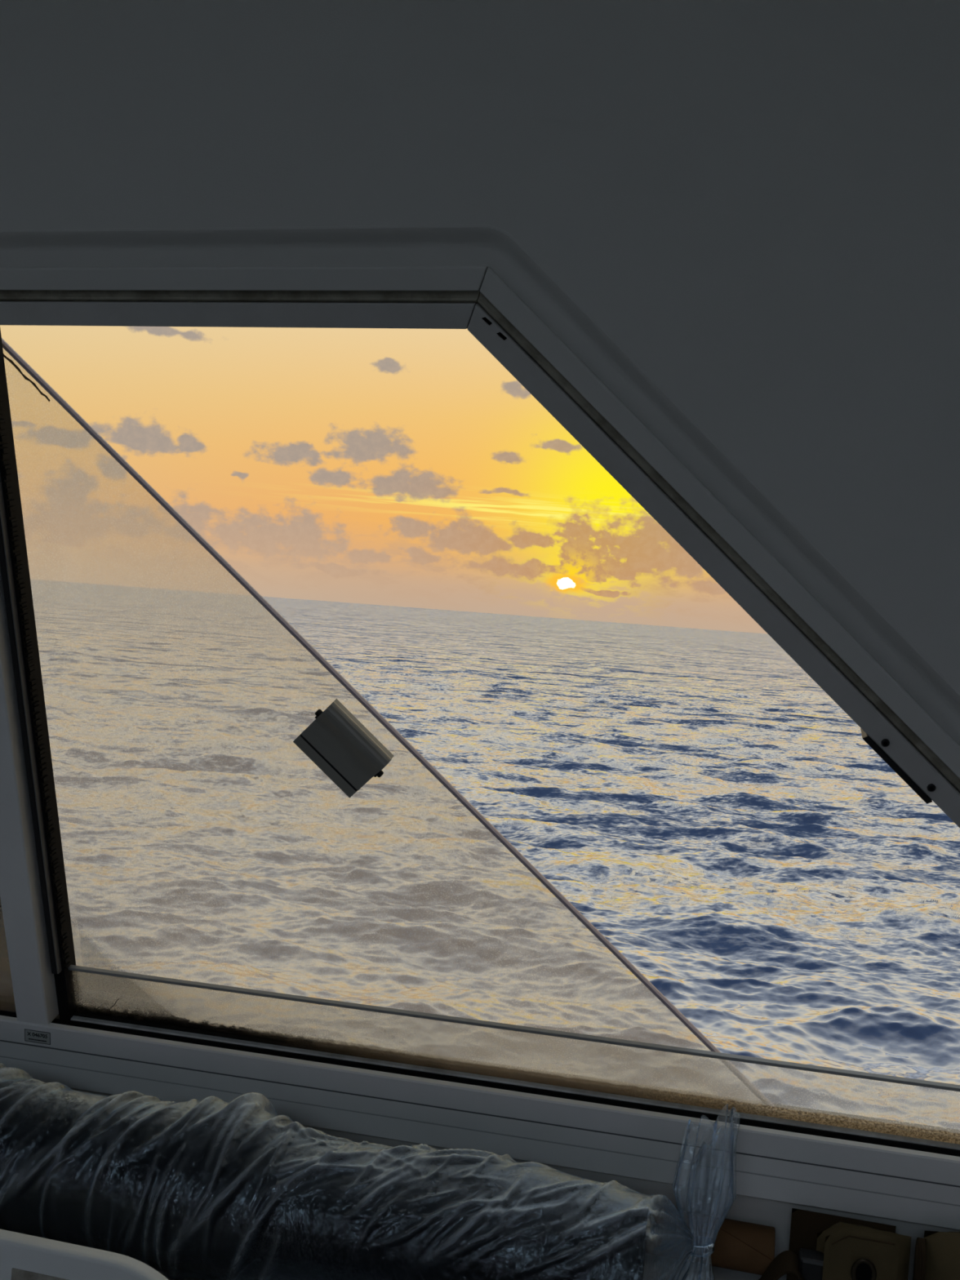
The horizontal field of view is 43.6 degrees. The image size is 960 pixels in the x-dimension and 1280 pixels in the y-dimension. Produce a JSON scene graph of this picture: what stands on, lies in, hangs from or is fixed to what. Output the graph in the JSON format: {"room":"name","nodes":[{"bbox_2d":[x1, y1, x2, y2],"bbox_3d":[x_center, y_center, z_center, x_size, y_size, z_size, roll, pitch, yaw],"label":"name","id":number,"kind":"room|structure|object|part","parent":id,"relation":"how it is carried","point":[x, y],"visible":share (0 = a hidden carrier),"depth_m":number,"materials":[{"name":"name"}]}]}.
{"room":"boat cabin","nodes":[
{"label":"boat cabin","id":0,"kind":"room"},
{"bbox_2d":[0,0,959,1279],"bbox_3d":[-0.102,0.278,1.190,4.633,2.554,0.805,5,1,12],"label":"wall","id":1,"kind":"structure","parent":0,"point":[757,202],"depth_m":0.92,"materials":[{"name":"grey paint"}]},
{"bbox_2d":[158,1253,786,1279],"bbox_3d":[-0.096,0.699,1.119,2.700,0.260,0.380,5,1,12],"label":"window ledge","id":2,"kind":"object","parent":1,"relation":"attached to","point":[720,1273],"visible":0.02,"depth_m":1.12,"materials":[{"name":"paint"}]},
{"bbox_2d":[0,1062,740,1279],"bbox_3d":[-0.243,0.468,1.087,0.932,0.178,0.182,5,1,12],"label":"plastic wrap","id":3,"kind":"object","parent":2,"relation":"on","point":[176,1188],"visible":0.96,"depth_m":1.02,"materials":[{"name":"plastic"}]},
{"bbox_2d":[644,1207,775,1275],"bbox_3d":[0.203,0.569,1.143,0.148,0.043,0.043,5,1,12],"label":"cardboard tube","id":4,"kind":"object","parent":2,"relation":"on","point":[740,1246],"visible":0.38,"depth_m":1.12,"materials":[{"name":"brown cardboard"}]},
{"bbox_2d":[758,1208,911,1279],"bbox_3d":[0.318,0.557,1.080,0.129,0.086,0.078,5,1,12],"label":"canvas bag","id":5,"kind":"object","parent":2,"relation":"on","point":[823,1246],"visible":1,"depth_m":1.06,"materials":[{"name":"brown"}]},
{"bbox_2d":[912,1230,959,1279],"bbox_3d":[0.478,0.564,1.034,0.198,0.098,0.067,5,1,12],"label":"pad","id":6,"kind":"object","parent":2,"relation":"on","point":[937,1255],"visible":1,"depth_m":1.04,"materials":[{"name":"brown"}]},
{"bbox_2d":[0,224,959,1230],"bbox_3d":[-0.164,0.077,1.139,2.247,0.870,0.316,5,1,12],"label":"window","id":7,"kind":"structure","parent":1,"relation":"in","point":[66,1023],"depth_m":1.13,"materials":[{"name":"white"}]},
{"bbox_3d":[-0.854,0.042,1.291,0.760,0.756,0.005,4,18,12],"label":"fixed pane","id":8,"kind":"part","parent":7,"relation":"part of","materials":[{"name":"clear glass"}]},
{"bbox_3d":[-0.613,-0.307,1.122,1.258,0.020,0.032,4,18,12],"label":"rail","id":9,"kind":"part","parent":7,"relation":"part of","materials":[{"name":"grey metal"}]},
{"bbox_3d":[-0.133,0.106,1.149,0.101,0.101,0.020,4,18,12],"label":"pull handle","id":10,"kind":"part","parent":7,"relation":"part of","materials":[{"name":"grey plastic"}]},
{"bbox_3d":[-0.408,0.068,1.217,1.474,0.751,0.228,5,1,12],"label":"sliding pane","id":11,"kind":"part","parent":7,"relation":"part of","materials":[{"name":"clear glass"}]},
{"bbox_3d":[-0.179,0.453,1.250,2.207,0.066,0.075,4,18,12],"label":"sill","id":12,"kind":"part","parent":7,"relation":"part of","materials":[{"name":"grey plastic"}]},
{"bbox_3d":[0.166,0.432,1.168,1.263,0.082,0.006,4,18,12],"label":"pane","id":13,"kind":"part","parent":7,"relation":"part of","materials":[{"name":"clear glass"}]},
{"bbox_3d":[0.417,0.142,1.015,0.869,0.820,0.032,4,18,12],"label":"rail","id":14,"kind":"part","parent":7,"relation":"part of","materials":[{"name":"grey metal"}]},
{"bbox_3d":[-0.014,1.540,-0.264,4.800,0.060,4.800,4,1,0],"label":"floor","id":15,"kind":"structure","parent":0,"visible":0},
{"bbox_2d":[0,1228,168,1279],"bbox_3d":[-0.553,0.945,0.971,0.650,0.988,0.120,5,1,12],"label":"panel","id":16,"kind":"object","parent":15,"relation":"on","point":[23,1256],"visible":1,"depth_m":0.92,"materials":[{"name":"white plastic"}]},
{"label":"outside","id":17,"kind":"structure","parent":0,"visible":0},
{"bbox_2d":[30,579,959,1129],"bbox_3d":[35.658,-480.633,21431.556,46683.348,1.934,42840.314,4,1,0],"label":"sea","id":18,"kind":"structure","parent":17,"point":[696,796],"depth_m":80.59,"materials":[{"name":"liquid"}]}
]}

